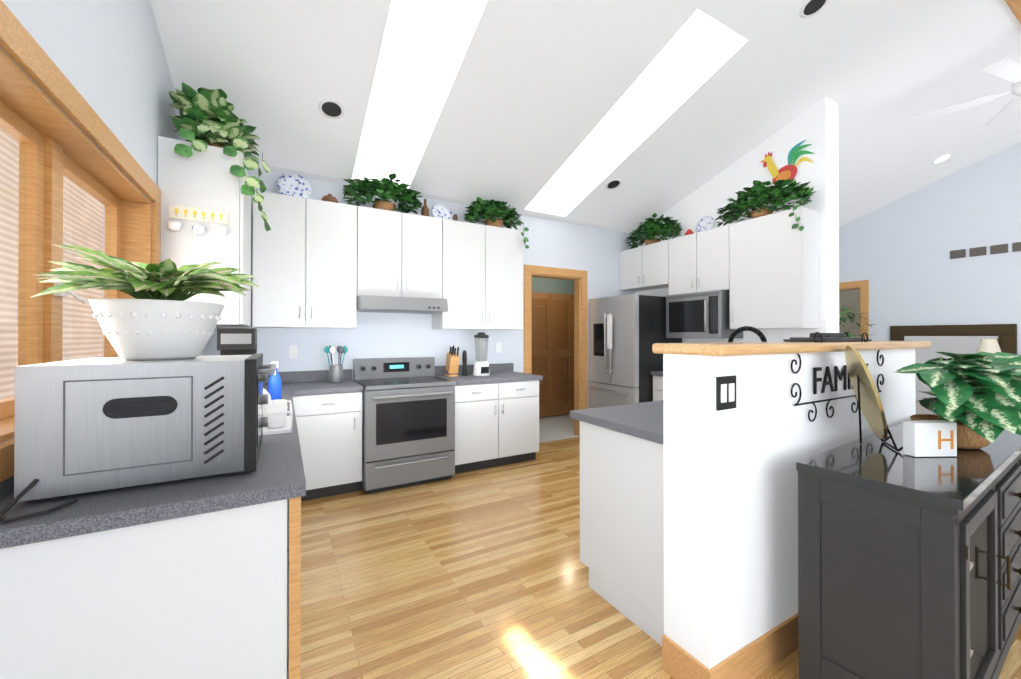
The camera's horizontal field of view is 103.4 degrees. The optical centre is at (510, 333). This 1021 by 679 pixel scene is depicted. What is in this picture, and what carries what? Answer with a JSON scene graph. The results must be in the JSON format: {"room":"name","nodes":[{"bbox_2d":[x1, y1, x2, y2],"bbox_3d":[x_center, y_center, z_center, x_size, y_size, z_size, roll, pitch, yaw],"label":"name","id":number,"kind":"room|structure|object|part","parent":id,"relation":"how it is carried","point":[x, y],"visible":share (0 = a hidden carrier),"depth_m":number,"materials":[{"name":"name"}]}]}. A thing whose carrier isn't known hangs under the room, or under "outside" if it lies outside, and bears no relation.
{"room":"kitchen","nodes":[
{"label":"kitchen","id":0,"kind":"room"},
{"bbox_2d":[0,0,186,443],"bbox_3d":[-0.718,-0.655,-0.262,0.200,3.982,8.200,0,0,-29],"label":"wall","id":1,"kind":"structure","parent":0,"point":[108,58],"depth_m":1.82,"materials":[{"name":"paint"}]},
{"bbox_2d":[0,476,13,498],"bbox_3d":[-1.919,0.385,2.093,0.020,0.100,2.900,0,0,-29],"label":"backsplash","id":2,"kind":"structure","parent":1,"relation":"attached to","point":[6,486],"depth_m":1.06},
{"bbox_2d":[0,0,160,482],"bbox_3d":[-1.734,-0.238,1.574,0.216,1.245,1.780,0,0,-29],"label":"window","id":3,"kind":"structure","parent":1,"relation":"in","point":[25,97],"depth_m":1.50,"materials":[{"name":"brown wood"}]},
{"bbox_3d":[-1.755,-0.233,1.562,0.149,1.015,1.540,0,0,-29],"label":"window sash","id":4,"kind":"part","parent":3,"relation":"part of","materials":[{"name":"wood"}]},
{"bbox_2d":[158,136,250,327],"bbox_3d":[-2.185,-0.619,2.984,0.427,1.120,1.096,0,0,-29],"label":"upper cabinet","id":5,"kind":"object","parent":1,"relation":"attached to","point":[201,180],"visible":0.71,"depth_m":2.53,"materials":[{"name":"white wood"}]},
{"bbox_2d":[167,205,227,235],"bbox_3d":[-1.908,-0.694,2.470,0.298,0.176,0.069,0,0,-29],"label":"key rack","id":6,"kind":"object","parent":5,"relation":"attached to","point":[192,213],"visible":0.98,"depth_m":2.47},
{"bbox_2d":[168,82,270,230],"bbox_3d":[-1.989,-1.196,2.821,0.550,0.917,0.864,0,0,-29],"label":"pothos plant","id":7,"kind":"object","parent":5,"relation":"on","point":[204,119],"visible":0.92,"depth_m":2.55,"materials":[{"name":"green plant"}]},
{"bbox_2d":[199,169,634,408],"bbox_3d":[1.149,-0.046,5.564,9.180,2.820,0.120,0,0,-29],"label":"wall","id":8,"kind":"structure","parent":0,"point":[593,252],"depth_m":4.37,"materials":[{"name":"paint"}]},
{"bbox_2d":[289,346,297,357],"bbox_3d":[-1.999,0.164,3.714,0.070,0.116,0.007,0,0,-29],"label":"electrical outlet plate","id":9,"kind":"object","parent":8,"relation":"attached to","point":[293,351],"depth_m":3.71,"materials":[{"name":"white plastic"}]},
{"bbox_2d":[252,191,522,329],"bbox_3d":[-1.050,-0.613,4.047,2.583,1.120,0.358,0,0,-29],"label":"upper cabinet","id":10,"kind":"object","parent":8,"relation":"attached to","point":[319,264],"visible":0.96,"depth_m":3.74,"materials":[{"name":"white wood"}]},
{"bbox_2d":[276,173,310,197],"bbox_3d":[-1.962,-1.317,3.658,0.280,0.282,0.114,0,0,-29],"label":"plate","id":11,"kind":"object","parent":10,"relation":"on","point":[292,184],"visible":0.88,"depth_m":3.65,"materials":[{"name":"white ceramic"}]},
{"bbox_2d":[321,193,338,202],"bbox_3d":[-1.669,-1.236,3.728,0.150,0.120,0.150,0,0,-29],"label":"jar","id":12,"kind":"object","parent":10,"relation":"on","point":[329,197],"visible":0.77,"depth_m":3.67,"materials":[{"name":"brown ceramic"}]},
{"bbox_2d":[342,173,422,213],"bbox_3d":[-1.218,-1.351,3.916,0.780,0.352,0.372,0,0,-29],"label":"potted plant","id":13,"kind":"object","parent":10,"relation":"on","point":[385,189],"visible":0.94,"depth_m":3.84,"materials":[{"name":"green plant"}]},
{"bbox_2d":[357,295,447,313],"bbox_3d":[-1.078,-0.279,3.942,0.805,0.130,0.508,0,0,-29],"label":"range hood","id":14,"kind":"object","parent":10,"relation":"attached to","point":[385,304],"visible":0.9,"depth_m":3.73,"materials":[{"name":"metal"}]},
{"bbox_2d":[421,199,428,215],"bbox_3d":[-0.886,-1.286,4.192,0.080,0.225,0.078,0,0,-29],"label":"bottle","id":15,"kind":"object","parent":10,"relation":"on","point":[425,211],"visible":0.67,"depth_m":4.17,"materials":[{"name":"brown ceramic"}]},
{"bbox_2d":[432,203,451,219],"bbox_3d":[-0.744,-1.289,4.347,0.230,0.233,0.110,0,0,-29],"label":"plate","id":16,"kind":"object","parent":10,"relation":"on","point":[442,211],"visible":0.79,"depth_m":4.34,"materials":[{"name":"white ceramic"}]},
{"bbox_2d":[464,197,528,248],"bbox_3d":[-0.163,-1.216,4.497,0.739,0.534,0.399,0,0,-29],"label":"potted plant","id":17,"kind":"object","parent":10,"relation":"on","point":[491,211],"visible":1,"depth_m":4.43,"materials":[{"name":"green plant"}]},
{"bbox_2d":[263,363,511,382],"bbox_3d":[-1.293,0.395,4.099,3.042,0.100,0.020,0,0,-29],"label":"backsplash","id":18,"kind":"structure","parent":8,"relation":"attached to","point":[290,376],"depth_m":3.82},
{"bbox_2d":[496,343,501,352],"bbox_3d":[-0.134,0.161,4.765,0.070,0.116,0.007,0,0,-29],"label":"electrical outlet plate","id":19,"kind":"object","parent":8,"relation":"attached to","point":[498,345],"depth_m":4.76,"materials":[{"name":"white plastic"}]},
{"bbox_2d":[524,264,587,435],"bbox_3d":[0.567,0.257,5.221,0.990,2.210,0.142,0,0,-29],"label":"door frame","id":20,"kind":"structure","parent":8,"relation":"attached to","point":[580,341],"depth_m":5.36,"materials":[{"name":"brown wood"}]},
{"bbox_2d":[352,0,747,216],"bbox_3d":[0.149,-2.037,3.511,2.550,1.096,2.350,0,0,-29],"label":"skylights","id":21,"kind":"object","parent":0,"point":[424,42],"depth_m":3.56,"materials":[{"name":"white glass"}]},
{"bbox_2d":[532,277,573,417],"bbox_3d":[0.884,0.117,6.217,3.600,2.500,1.280,0,0,-29],"label":"wall","id":22,"kind":"structure","parent":0,"point":[551,285],"depth_m":6.71,"materials":[{"name":"grey paint"}]},
{"bbox_2d":[532,292,573,417],"bbox_3d":[0.644,0.339,6.620,1.674,2.020,0.064,0,0,-29],"label":"door","id":23,"kind":"structure","parent":22,"relation":"in","point":[553,339],"depth_m":6.67,"materials":[{"name":"brown wood"}]},
{"bbox_2d":[150,0,1020,232],"bbox_3d":[3.193,-1.873,1.949,9.180,1.644,8.440,0,0,-29],"label":"ceiling","id":24,"kind":"structure","parent":0,"point":[538,89],"depth_m":3.39,"materials":[{"name":"paint"}]},
{"bbox_2d":[318,99,344,118],"bbox_3d":[-1.383,-1.739,3.122,0.187,0.063,0.178,0,0,-29],"label":"recessed light","id":25,"kind":"object","parent":24,"relation":"in","point":[331,108],"visible":1,"depth_m":3.12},
{"bbox_2d":[605,179,621,189],"bbox_3d":[1.179,-1.715,4.624,0.187,0.063,0.178,0,0,-29],"label":"recessed light","id":26,"kind":"object","parent":24,"relation":"in","point":[612,184],"visible":1,"depth_m":4.62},
{"bbox_2d":[800,0,828,17],"bbox_3d":[2.200,-2.380,2.918,0.187,0.063,0.178,0,0,-29],"label":"recessed light","id":27,"kind":"object","parent":24,"relation":"in","point":[810,8],"visible":1,"depth_m":2.94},
{"bbox_2d":[932,154,951,163],"bbox_3d":[5.561,-2.257,5.203,0.187,0.063,0.178,0,0,-29],"label":"recessed light","id":28,"kind":"object","parent":24,"relation":"in","point":[941,158],"visible":1,"depth_m":5.20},
{"bbox_2d":[1005,0,1020,23],"bbox_3d":[2.908,-2.602,2.458,8.780,0.102,0.240,0,0,-29],"label":"ridge beam","id":29,"kind":"structure","parent":24,"relation":"attached to","point":[1014,6],"depth_m":3.15,"materials":[{"name":"brown wood"}]},
{"bbox_2d":[912,57,1020,124],"bbox_3d":[4.268,-2.227,3.306,1.387,0.639,1.395,0,0,-29],"label":"ceiling fan","id":30,"kind":"object","parent":29,"relation":"hanging from","point":[1007,68],"visible":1,"depth_m":3.51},
{"bbox_2d":[301,414,1020,678],"bbox_3d":[2.879,1.379,2.491,9.180,0.060,9.720,0,0,-29],"label":"floor","id":31,"kind":"structure","parent":0,"point":[480,574],"depth_m":2.15,"materials":[{"name":"brown wood"}]},
{"bbox_2d":[0,499,307,678],"bbox_3d":[-1.062,0.907,1.262,0.700,0.872,0.586,0,0,-29],"label":"base cabinet","id":32,"kind":"object","parent":31,"relation":"on","point":[196,578],"depth_m":1.03,"materials":[{"name":"white wood"}]},
{"bbox_2d":[0,383,307,550],"bbox_3d":[-1.618,0.456,2.262,0.712,0.040,2.900,0,0,-29],"label":"countertop","id":33,"kind":"structure","parent":32,"relation":"on","point":[278,476],"depth_m":1.07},
{"bbox_2d":[0,353,276,522],"bbox_3d":[-1.065,0.254,1.280,0.555,0.353,0.573,0,0,-29],"label":"toaster oven","id":34,"kind":"object","parent":33,"relation":"on","point":[85,425],"visible":1,"depth_m":1.10,"materials":[{"name":"silver metal"}]},
{"bbox_2d":[88,299,224,359],"bbox_3d":[-1.128,-0.010,1.306,0.332,0.180,0.332,0,0,-29],"label":"plant pot","id":35,"kind":"object","parent":34,"relation":"on","point":[143,329],"visible":1,"depth_m":1.20,"materials":[{"name":"white ceramic"}]},
{"bbox_2d":[30,244,258,300],"bbox_3d":[-1.127,-0.165,1.314,0.534,0.172,0.519,0,0,-29],"label":"plant","id":36,"kind":"object","parent":35,"relation":"in","point":[166,280],"visible":0.92,"depth_m":1.19,"materials":[{"name":"green plant"}]},
{"bbox_2d":[217,328,256,354],"bbox_3d":[-1.894,0.200,2.806,0.210,0.475,0.273,0,0,-29],"label":"coffee maker","id":37,"kind":"object","parent":33,"relation":"on","point":[236,341],"visible":0.4,"depth_m":2.70,"materials":[{"name":"black plastic"}]},
{"bbox_2d":[268,361,281,399],"bbox_3d":[-1.556,0.310,2.665,0.080,0.254,0.110,0,0,-29],"label":"spray bottle","id":38,"kind":"object","parent":33,"relation":"on","point":[274,386],"visible":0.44,"depth_m":2.64,"materials":[{"name":"blue plastic"}]},
{"bbox_2d":[263,388,292,434],"bbox_3d":[-1.164,0.337,1.858,0.278,0.192,0.348,0,0,-29],"label":"dish rack","id":39,"kind":"object","parent":33,"relation":"on","point":[275,412],"visible":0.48,"depth_m":1.78,"materials":[{"name":"white plastic"}]},
{"bbox_2d":[292,391,361,499],"bbox_3d":[-1.636,0.918,3.564,0.528,0.872,0.611,0,0,-29],"label":"base cabinet","id":40,"kind":"object","parent":31,"relation":"on","point":[330,426],"depth_m":3.31,"materials":[{"name":"white wood"}]},
{"bbox_2d":[292,379,362,394],"bbox_3d":[-1.630,0.462,3.552,0.534,0.040,0.641,0,0,-29],"label":"countertop","id":41,"kind":"structure","parent":40,"relation":"on","point":[322,386],"depth_m":3.35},
{"bbox_2d":[324,346,347,382],"bbox_3d":[-1.596,0.276,3.692,0.202,0.333,0.149,0,0,-29],"label":"utensil crock","id":42,"kind":"object","parent":41,"relation":"on","point":[335,373],"visible":1,"depth_m":3.65,"materials":[{"name":"metal"}]},
{"bbox_2d":[353,357,455,493],"bbox_3d":[-1.006,0.798,3.814,0.798,1.115,0.733,0,0,-29],"label":"range","id":43,"kind":"object","parent":31,"relation":"on","point":[408,421],"visible":1,"depth_m":3.57,"materials":[{"name":"metal"}]},
{"bbox_2d":[454,379,539,473],"bbox_3d":[-0.268,0.922,4.335,0.983,0.872,0.611,0,0,-29],"label":"base cabinet","id":44,"kind":"object","parent":31,"relation":"on","point":[497,424],"depth_m":4.06,"materials":[{"name":"white wood"}]},
{"bbox_2d":[435,371,542,386],"bbox_3d":[-0.253,0.466,4.329,1.004,0.040,0.641,0,0,-29],"label":"countertop","id":45,"kind":"structure","parent":44,"relation":"on","point":[495,376],"depth_m":4.13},
{"bbox_2d":[445,345,459,376],"bbox_3d":[-0.613,0.282,4.250,0.100,0.325,0.194,0,0,-29],"label":"knife block","id":46,"kind":"object","parent":45,"relation":"on","point":[452,361],"visible":1,"depth_m":4.20,"materials":[{"name":"brown wood"}]},
{"bbox_2d":[462,350,466,375],"bbox_3d":[-0.490,0.310,4.316,0.060,0.270,0.058,0,0,-29],"label":"pepper mill","id":47,"kind":"object","parent":45,"relation":"on","point":[464,362],"visible":1,"depth_m":4.30,"materials":[{"name":"black plastic"}]},
{"bbox_2d":[473,332,489,375],"bbox_3d":[-0.312,0.214,4.347,0.180,0.462,0.182,0,0,-29],"label":"blender","id":48,"kind":"object","parent":45,"relation":"on","point":[481,368],"visible":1,"depth_m":4.29,"materials":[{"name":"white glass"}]},
{"bbox_2d":[579,420,663,645],"bbox_3d":[0.734,0.907,2.072,0.470,0.880,0.643,0,0,-29],"label":"base cabinet","id":49,"kind":"object","parent":31,"relation":"on","point":[621,503],"depth_m":1.93,"materials":[{"name":"white wood"}]},
{"bbox_2d":[570,400,662,443],"bbox_3d":[1.549,0.449,2.552,2.420,0.040,0.675,0,0,-29],"label":"countertop","id":50,"kind":"structure","parent":49,"relation":"on","point":[644,420],"depth_m":2.06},
{"bbox_2d":[728,326,766,341],"bbox_3d":[1.367,0.191,2.289,0.123,0.472,0.242,0,0,-29],"label":"faucet","id":51,"kind":"object","parent":50,"relation":"on","point":[758,332],"visible":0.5,"depth_m":2.27,"materials":[{"name":"black metal"}]},
{"bbox_2d":[589,294,681,408],"bbox_3d":[1.583,0.447,5.241,0.910,1.830,0.805,0,0,-29],"label":"fridge","id":52,"kind":"object","parent":31,"relation":"on","point":[627,332],"visible":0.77,"depth_m":4.91,"materials":[{"name":"silver metal"}]},
{"bbox_2d":[653,375,662,400],"bbox_3d":[2.087,0.924,4.748,0.616,0.872,0.525,0,0,-29],"label":"base cabinet","id":53,"kind":"object","parent":31,"relation":"on","point":[657,385],"depth_m":4.74,"materials":[{"name":"white wood"}]},
{"bbox_2d":[651,371,662,374],"bbox_3d":[2.331,0.466,4.297,0.636,0.040,1.555,0,0,-29],"label":"countertop","id":54,"kind":"structure","parent":53,"relation":"on","point":[653,372],"depth_m":4.75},
{"bbox_2d":[652,341,930,668],"bbox_3d":[1.549,0.693,2.037,2.045,1.307,0.310,0,0,-29],"label":"wall","id":55,"kind":"structure","parent":31,"relation":"on","point":[730,532],"depth_m":1.59,"materials":[{"name":"white paint"}]},
{"bbox_2d":[716,375,735,410],"bbox_3d":[0.808,0.219,1.506,0.116,0.124,0.010,0,0,-29],"label":"light switch","id":56,"kind":"object","parent":55,"relation":"attached to","point":[725,392],"visible":1,"depth_m":1.50,"materials":[{"name":"black plastic"}]},
{"bbox_2d":[662,613,797,678],"bbox_3d":[1.535,1.279,2.024,2.008,0.135,0.214,0,0,-29],"label":"baseboard","id":57,"kind":"structure","parent":55,"relation":"attached to","point":[757,657],"depth_m":1.57,"materials":[{"name":"brown wood"}]},
{"bbox_3d":[1.549,0.061,2.040,2.045,0.042,0.310,0,0,-29],"label":"bar top cap of the partition","id":58,"kind":"part","parent":55,"relation":"part of","materials":[{"name":"brown wood"}]},
{"bbox_2d":[783,333,870,341],"bbox_3d":[1.702,0.017,2.161,0.520,0.045,0.190,0,0,-29],"label":"tray","id":59,"kind":"object","parent":55,"relation":"on","point":[833,337],"visible":0.96,"depth_m":2.08,"materials":[{"name":"black plastic"}]},
{"bbox_2d":[790,332,883,421],"bbox_3d":[1.603,0.192,1.948,0.942,0.401,0.009,0,0,-29],"label":"family sign","id":60,"kind":"object","parent":55,"relation":"attached to","point":[828,375],"visible":0.85,"depth_m":1.88,"materials":[{"name":"black metal"}]},
{"bbox_2d":[839,305,874,336],"bbox_3d":[5.239,0.456,6.370,0.774,1.823,0.869,0,0,-29],"label":"floor plant","id":61,"kind":"object","parent":31,"relation":"on","point":[851,318],"visible":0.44,"depth_m":6.25,"materials":[{"name":"green plant"}]},
{"bbox_2d":[796,412,1020,678],"bbox_3d":[1.942,0.912,1.797,1.800,0.868,0.454,0,0,-33],"label":"sideboard","id":62,"kind":"object","parent":31,"relation":"on","point":[909,566],"visible":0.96,"depth_m":1.38,"materials":[{"name":"paint"}]},
{"bbox_2d":[845,345,902,451],"bbox_3d":[1.540,0.262,1.727,0.262,0.429,0.234,0,0,-29],"label":"decorative plate","id":63,"kind":"object","parent":62,"relation":"on","point":[870,406],"visible":0.98,"depth_m":1.71,"materials":[{"name":"gold metal"}]},
{"bbox_2d":[903,420,956,456],"bbox_3d":[1.644,0.409,1.582,0.170,0.130,0.046,0,0,-2],"label":"block","id":64,"kind":"object","parent":62,"relation":"on","point":[929,438],"visible":1,"depth_m":1.56,"materials":[{"name":"white wood"}]},
{"bbox_2d":[910,414,989,448],"bbox_3d":[1.902,0.422,1.744,0.250,0.105,0.250,0,0,-29],"label":"wicker basket","id":65,"kind":"object","parent":62,"relation":"on","point":[967,438],"visible":0.4,"depth_m":1.64,"materials":[{"name":"brown wicker"}]},
{"bbox_2d":[893,351,1020,442],"bbox_3d":[1.970,0.259,1.636,0.925,0.377,0.600,0,0,-29],"label":"plant","id":66,"kind":"object","parent":65,"relation":"in","point":[979,393],"visible":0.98,"depth_m":1.48,"materials":[{"name":"green plant"}]},
{"bbox_3d":[6.100,1.011,5.067,0.400,0.700,0.500,0,0,-29],"label":"console table","id":67,"kind":"object","parent":31,"relation":"on","visible":0},
{"bbox_2d":[975,339,1000,353],"bbox_3d":[6.070,0.361,5.122,0.240,0.599,0.240,0,0,-29],"label":"table lamp","id":68,"kind":"object","parent":67,"relation":"on","point":[989,345],"visible":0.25,"depth_m":5.07,"materials":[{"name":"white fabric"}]},
{"bbox_2d":[635,96,838,342],"bbox_3d":[2.510,-0.440,4.904,0.260,3.602,2.370,0,0,-29],"label":"wall","id":69,"kind":"structure","parent":0,"point":[816,125],"depth_m":3.96,"materials":[{"name":"white paint"}]},
{"bbox_2d":[619,240,666,290],"bbox_3d":[1.881,-0.892,5.426,0.316,0.550,0.832,0,0,-29],"label":"upper cabinet","id":70,"kind":"object","parent":69,"relation":"attached to","point":[642,268],"depth_m":5.34,"materials":[{"name":"white wood"}]},
{"bbox_2d":[626,213,682,248],"bbox_3d":[1.866,-1.376,5.360,0.369,0.416,0.890,0,0,-29],"label":"ivy plant","id":71,"kind":"object","parent":70,"relation":"on","point":[652,228],"visible":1,"depth_m":5.25,"materials":[{"name":"green plant"}]},
{"bbox_2d":[667,224,730,294],"bbox_3d":[2.278,-0.823,4.723,0.316,0.695,0.778,0,0,-29],"label":"upper cabinet","id":72,"kind":"object","parent":69,"relation":"attached to","point":[699,261],"depth_m":4.60,"materials":[{"name":"white wood"}]},
{"bbox_2d":[685,229,692,234],"bbox_3d":[2.200,-1.230,4.968,0.100,0.120,0.100,0,0,-29],"label":"jar","id":73,"kind":"object","parent":72,"relation":"on","point":[689,231],"visible":0.46,"depth_m":4.94,"materials":[{"name":"red ceramic"}]},
{"bbox_2d":[666,290,742,338],"bbox_3d":[2.217,-0.211,4.686,0.456,0.522,0.710,0,0,-29],"label":"microwave","id":74,"kind":"object","parent":72,"relation":"attached to","point":[704,314],"visible":0.98,"depth_m":4.51,"materials":[{"name":"metal"}]},
{"bbox_2d":[696,216,713,231],"bbox_3d":[2.329,-1.287,4.812,0.110,0.233,0.230,0,0,-29],"label":"plate","id":75,"kind":"object","parent":72,"relation":"on","point":[705,223],"visible":0.79,"depth_m":4.81,"materials":[{"name":"white ceramic"}]},
{"bbox_2d":[730,207,818,328],"bbox_3d":[2.639,-0.613,4.082,0.316,1.120,0.688,0,0,-29],"label":"upper cabinet","id":76,"kind":"object","parent":69,"relation":"attached to","point":[763,270],"depth_m":3.90,"materials":[{"name":"white wood"}]},
{"bbox_2d":[715,179,816,230],"bbox_3d":[2.544,-1.261,4.143,0.380,0.634,0.983,0,0,-29],"label":"ivy plant","id":77,"kind":"object","parent":76,"relation":"on","point":[759,194],"visible":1,"depth_m":4.04,"materials":[{"name":"green plant"}]},
{"bbox_2d":[759,139,814,186],"bbox_3d":[2.795,-1.668,4.098,0.023,0.500,0.515,0,0,-29],"label":"art","id":78,"kind":"object","parent":69,"relation":"attached to","point":[789,171],"visible":0.83,"depth_m":4.07,"materials":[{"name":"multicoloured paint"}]},
{"bbox_2d":[839,289,859,336],"bbox_3d":[6.253,0.122,7.282,1.400,2.500,1.900,0,0,-29],"label":"wall","id":79,"kind":"structure","parent":0,"point":[848,299],"depth_m":7.86,"materials":[{"name":"beige paint"}]},
{"bbox_2d":[839,142,1020,354],"bbox_3d":[7.104,-0.634,4.149,0.200,3.982,8.200,0,0,-29],"label":"wall","id":80,"kind":"structure","parent":0,"point":[896,253],"depth_m":5.68,"materials":[{"name":"paint"}]},
{"bbox_2d":[839,280,868,338],"bbox_3d":[5.530,0.255,6.913,0.222,2.230,1.030,0,0,-29],"label":"door frame","id":81,"kind":"structure","parent":80,"relation":"attached to","point":[862,286],"depth_m":6.48,"materials":[{"name":"brown wood"}]},
{"bbox_2d":[890,324,1016,414],"bbox_3d":[6.110,0.609,5.637,0.060,1.470,1.220,0,0,-29],"label":"fireplace","id":82,"kind":"object","parent":80,"relation":"attached to","point":[961,339],"visible":0.38,"depth_m":5.64,"materials":[{"name":"brown wood"}]},
{"bbox_2d":[950,249,965,258],"bbox_3d":[6.177,-1.104,5.574,0.015,0.115,0.150,0,0,-29],"label":"air vent","id":83,"kind":"object","parent":80,"relation":"in","point":[954,254],"depth_m":5.57,"materials":[{"name":"grey metal"}]},
{"bbox_2d":[969,246,985,256],"bbox_3d":[6.268,-1.104,5.413,0.015,0.115,0.150,0,0,-29],"label":"air vent","id":84,"kind":"object","parent":80,"relation":"in","point":[981,251],"depth_m":5.41,"materials":[{"name":"grey metal"}]},
{"bbox_2d":[990,244,1007,254],"bbox_3d":[6.359,-1.105,5.252,0.015,0.115,0.150,0,0,-29],"label":"air vent","id":85,"kind":"object","parent":80,"relation":"in","point":[1002,248],"depth_m":5.25,"materials":[{"name":"grey metal"}]},
{"bbox_2d":[1012,242,1020,251],"bbox_3d":[6.449,-1.106,5.091,0.015,0.115,0.150,0,0,-29],"label":"air vent","id":86,"kind":"object","parent":80,"relation":"in","point":[1016,246],"depth_m":5.12,"materials":[{"name":"grey metal"}]},
{"label":"outside","id":87,"kind":"structure","parent":0,"visible":0},
{"bbox_2d":[0,129,103,398],"bbox_3d":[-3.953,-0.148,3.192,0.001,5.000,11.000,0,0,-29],"label":"window blinds","id":88,"kind":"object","parent":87,"point":[87,341],"depth_m":3.96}
]}

